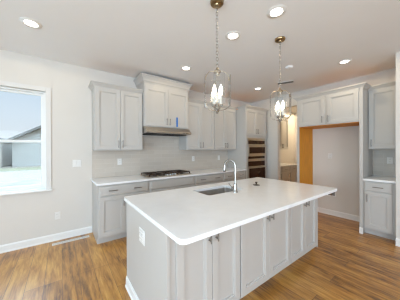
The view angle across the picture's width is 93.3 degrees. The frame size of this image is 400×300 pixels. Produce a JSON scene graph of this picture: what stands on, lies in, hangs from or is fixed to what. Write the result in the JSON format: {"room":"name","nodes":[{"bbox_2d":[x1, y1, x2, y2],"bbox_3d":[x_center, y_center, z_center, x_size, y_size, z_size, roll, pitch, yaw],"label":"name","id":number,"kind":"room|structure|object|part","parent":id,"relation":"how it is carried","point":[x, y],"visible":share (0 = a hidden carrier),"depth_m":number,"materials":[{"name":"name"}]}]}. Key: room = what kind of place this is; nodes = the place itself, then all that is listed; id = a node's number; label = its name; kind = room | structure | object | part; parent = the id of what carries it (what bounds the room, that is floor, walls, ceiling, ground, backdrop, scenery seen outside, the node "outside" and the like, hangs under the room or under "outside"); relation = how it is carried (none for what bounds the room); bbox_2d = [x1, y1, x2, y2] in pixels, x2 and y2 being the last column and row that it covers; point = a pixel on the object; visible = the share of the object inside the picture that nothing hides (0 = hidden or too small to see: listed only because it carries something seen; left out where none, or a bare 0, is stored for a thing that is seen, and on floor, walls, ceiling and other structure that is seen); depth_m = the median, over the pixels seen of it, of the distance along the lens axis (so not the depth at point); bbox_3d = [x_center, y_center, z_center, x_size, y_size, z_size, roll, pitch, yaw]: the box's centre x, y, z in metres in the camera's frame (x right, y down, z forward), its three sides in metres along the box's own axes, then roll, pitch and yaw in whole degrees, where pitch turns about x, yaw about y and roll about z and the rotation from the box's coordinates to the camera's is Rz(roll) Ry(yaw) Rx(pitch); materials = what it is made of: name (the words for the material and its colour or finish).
{"room":"kitchen","nodes":[
{"label":"kitchen","id":0,"kind":"room"},
{"bbox_2d":[0,49,294,244],"bbox_3d":[-0.610,0.000,4.167,10.650,2.750,0.150,0,0,-36],"label":"wall","id":1,"kind":"structure","parent":0,"point":[25,216],"depth_m":2.95,"materials":[{"name":"paint"}]},
{"bbox_2d":[0,80,52,195],"bbox_3d":[-2.713,-0.161,2.591,1.083,1.548,0.182,0,0,-36],"label":"window","id":2,"kind":"structure","parent":1,"relation":"in","point":[46,183],"depth_m":2.83,"materials":[{"name":"paint"}]},
{"bbox_3d":[-2.756,-0.479,2.646,0.879,0.748,0.028,0,0,-36],"label":"sash","id":3,"kind":"part","parent":2,"relation":"part of","materials":[{"name":"clear glass"}]},
{"bbox_3d":[-2.735,0.207,2.624,0.879,0.704,0.028,0,0,-36],"label":"sash","id":4,"kind":"part","parent":2,"relation":"part of","materials":[{"name":"clear glass"}]},
{"bbox_3d":[-2.691,0.595,2.567,1.083,0.036,0.117,0,0,-36],"label":"sill","id":5,"kind":"part","parent":2,"relation":"part of","materials":[{"name":"white wood"}]},
{"bbox_2d":[0,226,91,253],"bbox_3d":[-3.269,1.341,2.108,3.612,0.104,0.022,0,0,-36],"label":"baseboard","id":6,"kind":"structure","parent":1,"relation":"attached to","point":[9,247],"depth_m":2.80,"materials":[{"name":"white wood"}]},
{"bbox_2d":[55,212,59,219],"bbox_3d":[-2.193,1.011,2.906,0.072,0.116,0.009,0,0,-36],"label":"wall outlet","id":7,"kind":"object","parent":1,"relation":"attached to","point":[57,214],"visible":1,"depth_m":2.90,"materials":[{"name":"white plastic"}]},
{"bbox_2d":[73,160,80,166],"bbox_3d":[-1.990,0.215,3.055,0.118,0.116,0.010,0,0,-36],"label":"light switch","id":8,"kind":"object","parent":1,"relation":"attached to","point":[76,163],"visible":1,"depth_m":3.05,"materials":[{"name":"white plastic"}]},
{"bbox_2d":[88,80,142,150],"bbox_3d":[-1.430,-0.527,3.244,0.810,1.068,0.365,0,0,-36],"label":"upper cabinet","id":9,"kind":"object","parent":1,"relation":"attached to","point":[117,124],"visible":1,"depth_m":3.11,"materials":[{"name":"paint"}]},
{"bbox_3d":[-1.478,-0.496,3.039,0.366,0.980,0.020,0,0,-36],"label":"door","id":10,"kind":"part","parent":9,"relation":"part of","materials":[{"name":"paint"}]},
{"bbox_3d":[-1.434,-1.026,3.244,0.810,0.070,0.357,0,0,-36],"label":"crown moulding","id":11,"kind":"part","parent":9,"relation":"part of","materials":[{"name":"paint"}]},
{"bbox_3d":[-1.180,-0.498,3.259,0.366,0.980,0.020,0,0,-36],"label":"door","id":12,"kind":"part","parent":9,"relation":"part of","materials":[{"name":"paint"}]},
{"bbox_2d":[92,136,227,177],"bbox_3d":[-0.541,0.095,4.119,3.173,0.750,0.008,0,0,-36],"label":"backsplash","id":13,"kind":"structure","parent":1,"relation":"attached to","point":[158,153],"depth_m":3.83,"materials":[{"name":"tile"}]},
{"bbox_2d":[133,72,191,128],"bbox_3d":[-0.709,-0.875,3.719,1.047,0.905,0.455,0,0,-36],"label":"upper cabinet","id":14,"kind":"object","parent":1,"relation":"attached to","point":[164,100],"visible":0.92,"depth_m":3.52,"materials":[{"name":"paint"}]},
{"bbox_3d":[-0.787,-0.785,3.448,0.444,0.698,0.020,0,0,-36],"label":"door","id":15,"kind":"part","parent":14,"relation":"part of","materials":[{"name":"paint"}]},
{"bbox_3d":[-0.710,-1.260,3.716,1.047,0.135,0.453,0,0,-36],"label":"crown moulding","id":16,"kind":"part","parent":14,"relation":"part of","materials":[{"name":"paint"}]},
{"bbox_2d":[143,126,190,135],"bbox_3d":[-0.691,-0.355,3.699,0.911,0.132,0.506,0,0,-36],"label":"range hood","id":17,"kind":"object","parent":14,"relation":"attached to","point":[147,130],"visible":0.88,"depth_m":3.50,"materials":[{"name":"metal"}]},
{"bbox_3d":[-0.426,-0.787,3.713,0.444,0.698,0.020,0,0,-36],"label":"door","id":18,"kind":"part","parent":14,"relation":"part of","materials":[{"name":"paint"}]},
{"bbox_2d":[179,98,213,149],"bbox_3d":[-0.059,-0.536,4.252,0.756,1.068,0.365,0,0,-36],"label":"upper cabinet","id":19,"kind":"object","parent":1,"relation":"attached to","point":[200,119],"visible":0.8,"depth_m":4.10,"materials":[{"name":"paint"}]},
{"bbox_3d":[-0.126,-0.505,4.033,0.364,0.980,0.020,0,0,-36],"label":"door","id":20,"kind":"part","parent":19,"relation":"part of","materials":[{"name":"paint"}]},
{"bbox_3d":[0.029,-1.035,4.128,0.756,0.070,0.050,0,0,-36],"label":"crown moulding","id":21,"kind":"part","parent":19,"relation":"part of","materials":[{"name":"paint"}]},
{"bbox_3d":[0.171,-0.507,4.250,0.364,0.980,0.020,0,0,-36],"label":"door","id":22,"kind":"part","parent":19,"relation":"part of","materials":[{"name":"paint"}]},
{"bbox_2d":[214,104,236,149],"bbox_3d":[0.543,-0.540,4.694,0.738,1.068,0.365,0,0,-36],"label":"upper cabinet","id":23,"kind":"object","parent":1,"relation":"attached to","point":[224,121],"visible":0.79,"depth_m":4.57,"materials":[{"name":"paint"}]},
{"bbox_3d":[0.480,-0.509,4.478,0.355,0.980,0.020,0,0,-36],"label":"door","id":24,"kind":"part","parent":23,"relation":"part of","materials":[{"name":"paint"}]},
{"bbox_3d":[0.631,-1.039,4.570,0.738,0.070,0.050,0,0,-36],"label":"crown moulding","id":25,"kind":"part","parent":23,"relation":"part of","materials":[{"name":"paint"}]},
{"bbox_3d":[0.769,-0.511,4.690,0.355,0.980,0.020,0,0,-36],"label":"door","id":26,"kind":"part","parent":23,"relation":"part of","materials":[{"name":"paint"}]},
{"bbox_2d":[280,115,289,148],"bbox_3d":[2.551,-0.553,6.168,0.860,1.068,0.365,0,0,-36],"label":"upper cabinet","id":27,"kind":"object","parent":1,"relation":"attached to","point":[284,123],"visible":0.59,"depth_m":6.13,"materials":[{"name":"paint"}]},
{"bbox_3d":[2.483,-0.522,5.949,0.366,0.980,0.020,0,0,-36],"label":"door","id":28,"kind":"part","parent":27,"relation":"part of","materials":[{"name":"paint"}]},
{"bbox_3d":[2.781,-0.524,6.168,0.366,0.980,0.020,0,0,-36],"label":"door","id":29,"kind":"part","parent":27,"relation":"part of","materials":[{"name":"paint"}]},
{"bbox_2d":[0,0,399,112],"bbox_3d":[1.558,-1.435,1.203,10.650,0.120,7.495,0,0,-36],"label":"ceiling","id":30,"kind":"structure","parent":0,"point":[129,38],"depth_m":2.33,"materials":[{"name":"paint"}]},
{"bbox_2d":[19,17,41,28],"bbox_3d":[-1.814,-1.358,2.027,0.188,0.008,0.188,0,0,-36],"label":"recessed light","id":31,"kind":"object","parent":30,"relation":"in","point":[29,22],"visible":1,"depth_m":2.01,"materials":[{"name":"white plastic"}]},
{"bbox_2d":[180,66,191,70],"bbox_3d":[-0.234,-1.369,3.164,0.188,0.008,0.188,0,0,-36],"label":"recessed light","id":32,"kind":"object","parent":30,"relation":"in","point":[186,68],"visible":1,"depth_m":3.17,"materials":[{"name":"white plastic"}]},
{"bbox_2d":[204,0,230,113],"bbox_3d":[0.159,-0.852,1.751,0.237,1.036,0.237,0,0,-2],"label":"pendant light","id":33,"kind":"object","parent":30,"relation":"hanging from","point":[216,4],"visible":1,"depth_m":1.74,"materials":[{"name":"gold metal"}]},
{"bbox_3d":[0.045,-0.543,1.747,0.006,0.283,0.104,0,0,-2],"label":"glass panel","id":34,"kind":"part","parent":33,"relation":"part of","materials":[{"name":"clear glass"}]},
{"bbox_3d":[0.158,-1.052,1.750,0.018,0.583,0.018,0,0,43],"label":"chain","id":35,"kind":"part","parent":33,"relation":"part of","materials":[{"name":"silver metal"}]},
{"bbox_3d":[0.191,-0.548,1.723,0.032,0.105,0.033,0,0,-2],"label":"bulb","id":36,"kind":"part","parent":33,"relation":"part of","materials":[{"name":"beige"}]},
{"bbox_3d":[0.276,-0.545,1.756,0.006,0.283,0.104,0,0,-2],"label":"glass panel","id":37,"kind":"part","parent":33,"relation":"part of","materials":[{"name":"clear glass"}]},
{"bbox_2d":[225,31,240,39],"bbox_3d":[0.396,-1.368,2.266,0.188,0.008,0.188,0,0,-36],"label":"recessed light","id":38,"kind":"object","parent":30,"relation":"in","point":[232,35],"visible":1,"depth_m":2.26,"materials":[{"name":"white plastic"}]},
{"bbox_2d":[267,4,286,17],"bbox_3d":[0.759,-1.369,1.874,0.188,0.008,0.188,0,0,-36],"label":"recessed light","id":39,"kind":"object","parent":30,"relation":"in","point":[276,11],"visible":1,"depth_m":1.86,"materials":[{"name":"white plastic"}]},
{"bbox_2d":[270,36,290,122],"bbox_3d":[0.995,-0.858,2.343,0.237,1.036,0.237,0,0,15],"label":"pendant light","id":40,"kind":"object","parent":30,"relation":"hanging from","point":[280,39],"visible":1,"depth_m":2.32,"materials":[{"name":"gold metal"}]},
{"bbox_3d":[0.994,-1.057,2.343,0.018,0.583,0.018,0,0,-30],"label":"chain","id":41,"kind":"part","parent":40,"relation":"part of","materials":[{"name":"silver metal"}]},
{"bbox_3d":[1.107,-0.550,2.315,0.006,0.283,0.104,0,0,15],"label":"glass panel","id":42,"kind":"part","parent":40,"relation":"part of","materials":[{"name":"clear glass"}]},
{"bbox_2d":[277,80,293,84],"bbox_3d":[1.753,-1.380,3.868,0.320,0.008,0.130,0,0,28],"label":"ceiling vent","id":43,"kind":"object","parent":30,"relation":"in","point":[292,81],"visible":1,"depth_m":3.85,"materials":[{"name":"silver metal"}]},
{"bbox_2d":[337,59,351,63],"bbox_3d":[2.260,-1.379,2.953,0.188,0.008,0.188,0,0,-36],"label":"recessed light","id":44,"kind":"object","parent":30,"relation":"in","point":[344,61],"visible":1,"depth_m":2.94,"materials":[{"name":"white plastic"}]},
{"bbox_2d":[0,212,399,299],"bbox_3d":[1.570,1.435,1.212,10.650,0.120,7.495,0,0,-36],"label":"floor","id":45,"kind":"structure","parent":0,"point":[346,263],"depth_m":2.15,"materials":[{"name":"brown wood"}]},
{"bbox_2d":[52,235,88,245],"bbox_3d":[-1.968,1.382,2.891,0.470,0.006,0.068,0,0,-36],"label":"floor vent","id":46,"kind":"object","parent":45,"relation":"in","point":[74,239],"visible":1,"depth_m":2.88,"materials":[{"name":"white plastic"}]},
{"bbox_2d":[92,181,148,243],"bbox_3d":[-1.314,0.945,3.142,0.761,0.873,0.663,0,0,-36],"label":"base cabinet","id":47,"kind":"object","parent":45,"relation":"on","point":[109,218],"visible":0.59,"depth_m":2.83,"materials":[{"name":"paint"}]},
{"bbox_3d":[-1.290,0.970,2.805,0.357,0.575,0.020,0,0,-36],"label":"door","id":48,"kind":"part","parent":47,"relation":"part of","materials":[{"name":"paint"}]},
{"bbox_3d":[-1.146,0.597,2.911,0.718,0.140,0.020,0,0,-36],"label":"drawer","id":49,"kind":"part","parent":47,"relation":"part of","materials":[{"name":"paint"}]},
{"bbox_3d":[-0.999,0.968,3.019,0.357,0.575,0.020,0,0,-36],"label":"door","id":50,"kind":"part","parent":47,"relation":"part of","materials":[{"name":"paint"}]},
{"bbox_2d":[125,202,169,299],"bbox_3d":[-0.476,0.946,1.555,0.039,0.873,0.910,0,0,-36],"label":"island end panel","id":51,"kind":"object","parent":45,"relation":"on","point":[148,266],"visible":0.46,"depth_m":1.47,"materials":[{"name":"paint"}]},
{"bbox_3d":[-0.483,1.331,1.550,0.018,0.104,0.910,0,0,-36],"label":"moulding","id":52,"kind":"part","parent":51,"relation":"part of","materials":[{"name":"white wood"}]},
{"bbox_2d":[139,227,144,245],"bbox_3d":[-0.480,0.707,1.547,0.009,0.116,0.118,0,0,-36],"label":"wall outlet","id":53,"kind":"object","parent":51,"relation":"attached to","point":[141,232],"visible":1,"depth_m":1.53,"materials":[{"name":"white plastic"}]},
{"bbox_2d":[149,176,193,192],"bbox_3d":[-0.638,0.941,3.639,0.914,0.873,0.663,0,0,-36],"label":"base cabinet","id":54,"kind":"object","parent":45,"relation":"on","point":[182,182],"visible":0.09,"depth_m":3.36,"materials":[{"name":"paint"}]},
{"bbox_3d":[-0.645,0.966,3.279,0.434,0.575,0.020,0,0,-36],"label":"door","id":55,"kind":"part","parent":54,"relation":"part of","materials":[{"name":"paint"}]},
{"bbox_2d":[91,167,246,185],"bbox_3d":[-0.357,0.485,3.855,3.193,0.030,0.652,0,0,-36],"label":"countertop","id":56,"kind":"structure","parent":54,"relation":"on","point":[103,181],"depth_m":3.27,"materials":[{"name":"white stone"}]},
{"bbox_2d":[140,170,191,177],"bbox_3d":[-0.653,0.447,3.639,0.870,0.050,0.470,0,0,-36],"label":"gas cooktop","id":57,"kind":"object","parent":56,"relation":"in","point":[168,172],"visible":1,"depth_m":3.54,"materials":[{"name":"metal"}]},
{"bbox_3d":[-0.293,0.963,3.538,0.434,0.575,0.020,0,0,-36],"label":"door","id":58,"kind":"part","parent":54,"relation":"part of","materials":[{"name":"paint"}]},
{"bbox_2d":[170,226,239,299],"bbox_3d":[-0.037,0.944,1.550,0.647,0.873,0.456,0,0,-36],"label":"base cabinet","id":59,"kind":"object","parent":45,"relation":"on","point":[208,268],"visible":0.48,"depth_m":1.38,"materials":[{"name":"paint"}]},
{"bbox_3d":[-0.035,0.892,1.327,0.300,0.730,0.020,0,0,-36],"label":"door","id":60,"kind":"part","parent":59,"relation":"part of","materials":[{"name":"paint"}]},
{"bbox_3d":[0.210,0.890,1.506,0.300,0.730,0.020,0,0,-36],"label":"door","id":61,"kind":"part","parent":59,"relation":"part of","materials":[{"name":"paint"}]},
{"bbox_2d":[194,173,222,185],"bbox_3d":[0.036,0.936,4.134,0.757,0.873,0.663,0,0,-36],"label":"base cabinet","id":62,"kind":"object","parent":45,"relation":"on","point":[199,180],"visible":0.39,"depth_m":3.87,"materials":[{"name":"paint"}]},
{"bbox_2d":[223,171,244,181],"bbox_3d":[0.640,0.932,4.577,0.739,0.873,0.663,0,0,-36],"label":"base cabinet","id":63,"kind":"object","parent":45,"relation":"on","point":[229,176],"visible":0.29,"depth_m":4.29,"materials":[{"name":"paint"}]},
{"bbox_2d":[228,105,268,178],"bbox_3d":[1.268,0.143,5.033,0.920,2.443,0.675,0,0,-36],"label":"tall cabinet","id":64,"kind":"object","parent":45,"relation":"on","point":[250,120],"visible":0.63,"depth_m":4.72,"materials":[{"name":"paint"}]},
{"bbox_3d":[1.276,-0.682,4.677,0.396,0.625,0.020,0,0,-36],"label":"door","id":65,"kind":"part","parent":64,"relation":"part of","materials":[{"name":"paint"}]},
{"bbox_3d":[1.261,-1.044,5.031,0.920,0.070,0.667,0,0,-36],"label":"crown moulding","id":66,"kind":"part","parent":64,"relation":"part of","materials":[{"name":"paint"}]},
{"bbox_2d":[247,138,265,178],"bbox_3d":[1.462,0.317,4.770,0.700,1.235,0.089,0,0,-36],"label":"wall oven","id":67,"kind":"object","parent":64,"relation":"in","point":[256,147],"visible":0.85,"depth_m":4.75,"materials":[{"name":"metal"}]},
{"bbox_2d":[248,140,265,155],"bbox_3d":[1.464,-0.043,4.765,0.684,0.385,0.078,0,0,-36],"label":"microwave","id":68,"kind":"object","parent":67,"relation":"in","point":[255,147],"depth_m":4.76,"materials":[{"name":"metal"}]},
{"bbox_3d":[1.598,-0.684,4.914,0.396,0.625,0.020,0,0,-36],"label":"door","id":69,"kind":"part","parent":64,"relation":"part of","materials":[{"name":"paint"}]},
{"bbox_2d":[239,208,290,299],"bbox_3d":[0.558,0.941,1.988,0.803,0.873,0.456,0,0,-36],"label":"base cabinet","id":70,"kind":"object","parent":45,"relation":"on","point":[265,242],"visible":0.52,"depth_m":1.80,"materials":[{"name":"paint"}]},
{"bbox_3d":[0.503,0.888,1.722,0.400,0.730,0.020,0,0,-36],"label":"door","id":71,"kind":"part","parent":70,"relation":"part of","materials":[{"name":"paint"}]},
{"bbox_3d":[0.828,0.886,1.961,0.399,0.730,0.020,0,0,-36],"label":"door","id":72,"kind":"part","parent":70,"relation":"part of","materials":[{"name":"paint"}]},
{"bbox_2d":[281,166,289,180],"bbox_3d":[2.393,0.921,5.864,0.469,0.873,0.663,0,0,-36],"label":"base cabinet","id":73,"kind":"object","parent":45,"relation":"on","point":[285,171],"visible":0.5,"depth_m":5.64,"materials":[{"name":"paint"}]},
{"bbox_3d":[2.561,0.572,5.633,0.426,0.140,0.020,0,0,-36],"label":"drawer","id":74,"kind":"part","parent":73,"relation":"part of","materials":[{"name":"paint"}]},
{"bbox_3d":[2.562,0.945,5.634,0.426,0.575,0.020,0,0,-36],"label":"door","id":75,"kind":"part","parent":73,"relation":"part of","materials":[{"name":"paint"}]},
{"bbox_2d":[280,163,296,166],"bbox_3d":[2.389,0.467,5.871,1.425,0.030,0.652,0,0,-36],"label":"countertop","id":76,"kind":"structure","parent":73,"relation":"on","point":[281,164],"depth_m":5.87,"materials":[{"name":"white stone"}]},
{"bbox_2d":[290,165,296,181],"bbox_3d":[2.768,0.918,6.140,0.459,0.873,0.663,0,0,-36],"label":"base cabinet","id":77,"kind":"object","parent":45,"relation":"on","point":[293,169],"visible":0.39,"depth_m":5.91,"materials":[{"name":"paint"}]},
{"bbox_3d":[2.935,0.570,5.909,0.416,0.140,0.020,0,0,-36],"label":"drawer","id":78,"kind":"part","parent":77,"relation":"part of","materials":[{"name":"paint"}]},
{"bbox_2d":[291,199,316,263],"bbox_3d":[1.151,0.937,2.423,0.640,0.873,0.456,0,0,-36],"label":"base cabinet","id":79,"kind":"object","parent":45,"relation":"on","point":[303,216],"visible":0.35,"depth_m":2.24,"materials":[{"name":"paint"}]},
{"bbox_3d":[1.129,0.884,2.181,0.318,0.730,0.020,0,0,-36],"label":"door","id":80,"kind":"part","parent":79,"relation":"part of","materials":[{"name":"paint"}]},
{"bbox_3d":[1.388,0.882,2.372,0.318,0.730,0.020,0,0,-36],"label":"door","id":81,"kind":"part","parent":79,"relation":"part of","materials":[{"name":"paint"}]},
{"bbox_2d":[316,198,317,246],"bbox_3d":[1.274,0.935,2.840,0.037,0.873,0.910,0,0,-36],"label":"island end panel","id":82,"kind":"object","parent":45,"relation":"on","point":[317,198],"visible":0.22,"depth_m":2.47,"materials":[{"name":"paint"}]},
{"bbox_2d":[293,82,372,233],"bbox_3d":[2.556,0.142,3.659,0.675,2.443,1.163,0,0,-36],"label":"refrigerator surround","id":83,"kind":"object","parent":45,"relation":"on","point":[346,106],"visible":0.84,"depth_m":3.39,"materials":[{"name":"paint"}]},
{"bbox_3d":[2.277,0.171,4.087,0.619,2.385,0.043,0,0,-36],"label":"panel","id":84,"kind":"part","parent":83,"relation":"part of","materials":[{"name":"paint"}]},
{"bbox_3d":[2.168,-0.743,3.687,0.020,0.519,0.457,0,0,-36],"label":"door","id":85,"kind":"part","parent":83,"relation":"part of","materials":[{"name":"paint"}]},
{"bbox_3d":[2.553,-1.045,3.657,0.667,0.070,1.163,0,0,-36],"label":"crown moulding","id":86,"kind":"part","parent":83,"relation":"part of","materials":[{"name":"paint"}]},
{"bbox_3d":[2.465,-0.743,3.283,0.020,0.519,0.457,0,0,-36],"label":"door","id":87,"kind":"part","parent":83,"relation":"part of","materials":[{"name":"paint"}]},
{"bbox_3d":[2.880,0.171,3.266,0.619,2.385,0.045,0,0,-36],"label":"panel","id":88,"kind":"part","parent":83,"relation":"part of","materials":[{"name":"paint"}]},
{"bbox_2d":[363,180,395,240],"bbox_3d":[2.993,0.927,3.082,0.660,0.873,0.383,0,0,-36],"label":"base cabinet","id":89,"kind":"object","parent":45,"relation":"on","point":[379,198],"visible":0.8,"depth_m":2.91,"materials":[{"name":"paint"}]},
{"bbox_3d":[2.756,0.580,2.923,0.020,0.140,0.320,0,0,-36],"label":"drawer","id":90,"kind":"part","parent":89,"relation":"part of","materials":[{"name":"paint"}]},
{"bbox_3d":[2.757,0.952,2.924,0.020,0.575,0.320,0,0,-36],"label":"door","id":91,"kind":"part","parent":89,"relation":"part of","materials":[{"name":"paint"}]},
{"bbox_2d":[363,175,395,183],"bbox_3d":[2.999,0.473,3.086,0.643,0.030,0.384,0,0,-36],"label":"countertop","id":92,"kind":"structure","parent":89,"relation":"on","point":[386,179],"depth_m":3.01,"materials":[{"name":"white stone"}]},
{"bbox_3d":[0.261,0.941,2.393,0.816,0.873,0.544,0,0,-36],"label":"cabinet","id":93,"kind":"object","parent":45,"relation":"on","visible":0},
{"bbox_2d":[124,177,336,244],"bbox_3d":[0.450,0.487,2.118,2.216,0.030,1.168,0,0,-36],"label":"countertop","id":94,"kind":"structure","parent":93,"relation":"on","point":[187,215],"depth_m":1.67,"materials":[{"name":"white stone"}]},
{"bbox_2d":[199,188,232,194],"bbox_3d":[0.216,0.608,2.249,0.565,0.206,0.350,0,0,-36],"label":"sink","id":95,"kind":"object","parent":94,"relation":"in","point":[219,190],"visible":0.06,"depth_m":2.44,"materials":[{"name":"metal"}]},
{"bbox_2d":[223,159,237,192],"bbox_3d":[0.331,0.287,2.123,0.179,0.371,0.094,0,0,29],"label":"faucet","id":96,"kind":"object","parent":94,"relation":"on","point":[234,187],"visible":1,"depth_m":2.10,"materials":[{"name":"silver metal"}]},
{"bbox_3d":[0.340,0.242,2.145,0.152,0.281,0.025,0,0,33],"label":"spout","id":97,"kind":"part","parent":96,"relation":"part of","materials":[{"name":"silver metal"}]},
{"bbox_2d":[295,113,296,163],"bbox_3d":[4.390,-0.028,6.229,0.150,2.750,2.445,0,0,-36],"label":"wall","id":98,"kind":"structure","parent":0,"point":[295,113],"depth_m":7.13,"materials":[{"name":"paint"}]},
{"bbox_2d":[251,68,395,215],"bbox_3d":[3.699,-0.014,2.775,0.120,2.750,7.195,0,0,-36],"label":"wall","id":99,"kind":"structure","parent":0,"point":[341,172],"depth_m":3.96,"materials":[{"name":"paint"}]},
{"bbox_2d":[318,207,359,221],"bbox_3d":[2.825,1.310,3.858,0.022,0.104,0.969,0,0,-36],"label":"baseboard","id":100,"kind":"structure","parent":99,"relation":"attached to","point":[321,210],"depth_m":3.83,"materials":[{"name":"white wood"}]},
{"bbox_2d":[368,81,395,148],"bbox_3d":[3.107,-0.547,3.165,0.365,1.068,0.384,0,0,-36],"label":"upper cabinet","id":101,"kind":"object","parent":99,"relation":"attached to","point":[381,97],"visible":0.9,"depth_m":3.10,"materials":[{"name":"paint"}]},
{"bbox_3d":[2.982,-1.045,3.074,0.050,0.070,0.384,0,0,-36],"label":"crown moulding","id":102,"kind":"part","parent":101,"relation":"part of","materials":[{"name":"paint"}]},
{"bbox_2d":[373,149,395,176],"bbox_3d":[3.254,0.222,3.274,0.008,0.468,0.384,0,0,-36],"label":"backsplash","id":103,"kind":"structure","parent":99,"relation":"attached to","point":[380,166],"depth_m":3.31,"materials":[{"name":"tile"}]},
{"bbox_2d":[387,157,392,163],"bbox_3d":[3.264,0.181,3.245,0.009,0.116,0.072,0,0,-36],"label":"wall outlet","id":104,"kind":"object","parent":103,"relation":"attached to","point":[389,159],"visible":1,"depth_m":3.24,"materials":[{"name":"white plastic"}]},
{"bbox_2d":[396,52,399,238],"bbox_3d":[3.122,-0.012,2.860,0.709,2.750,0.125,0,0,-36],"label":"wall","id":105,"kind":"structure","parent":0,"point":[397,53],"depth_m":2.68,"materials":[{"name":"paint"}]},
{"bbox_2d":[395,238,399,246],"bbox_3d":[3.126,1.311,2.849,0.731,0.104,0.147,0,0,-36],"label":"baseboard","id":106,"kind":"structure","parent":105,"relation":"attached to","point":[397,239],"depth_m":2.68,"materials":[{"name":"white wood"}]},
{"label":"outside","id":107,"kind":"structure","parent":0,"visible":0},
{"bbox_2d":[0,164,40,186],"bbox_3d":[-27.766,1.712,37.826,120.000,0.350,86.155,0,0,-36],"label":"ground","id":108,"kind":"structure","parent":107,"point":[23,177],"depth_m":10.62,"materials":[{"name":"white snow"}]},
{"bbox_2d":[0,138,11,167],"bbox_3d":[-21.866,-0.148,17.441,6.300,3.446,9.000,0,0,-36],"label":"house","id":109,"kind":"structure","parent":108,"relation":"on","point":[5,148],"depth_m":18.24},
{"bbox_2d":[0,167,40,171],"bbox_3d":[-12.364,1.529,16.851,60.000,0.015,2.800,0,0,-36],"label":"lawn","id":110,"kind":"structure","parent":108,"relation":"on","point":[27,168],"depth_m":14.91,"materials":[{"name":"green plant"}]},
{"bbox_2d":[8,125,40,166],"bbox_3d":[-13.644,-2.222,25.960,16.400,7.470,11.000,0,0,-36],"label":"house","id":111,"kind":"structure","parent":108,"relation":"on","point":[23,154],"depth_m":17.78,"materials":[{"name":"grey"}]}
]}

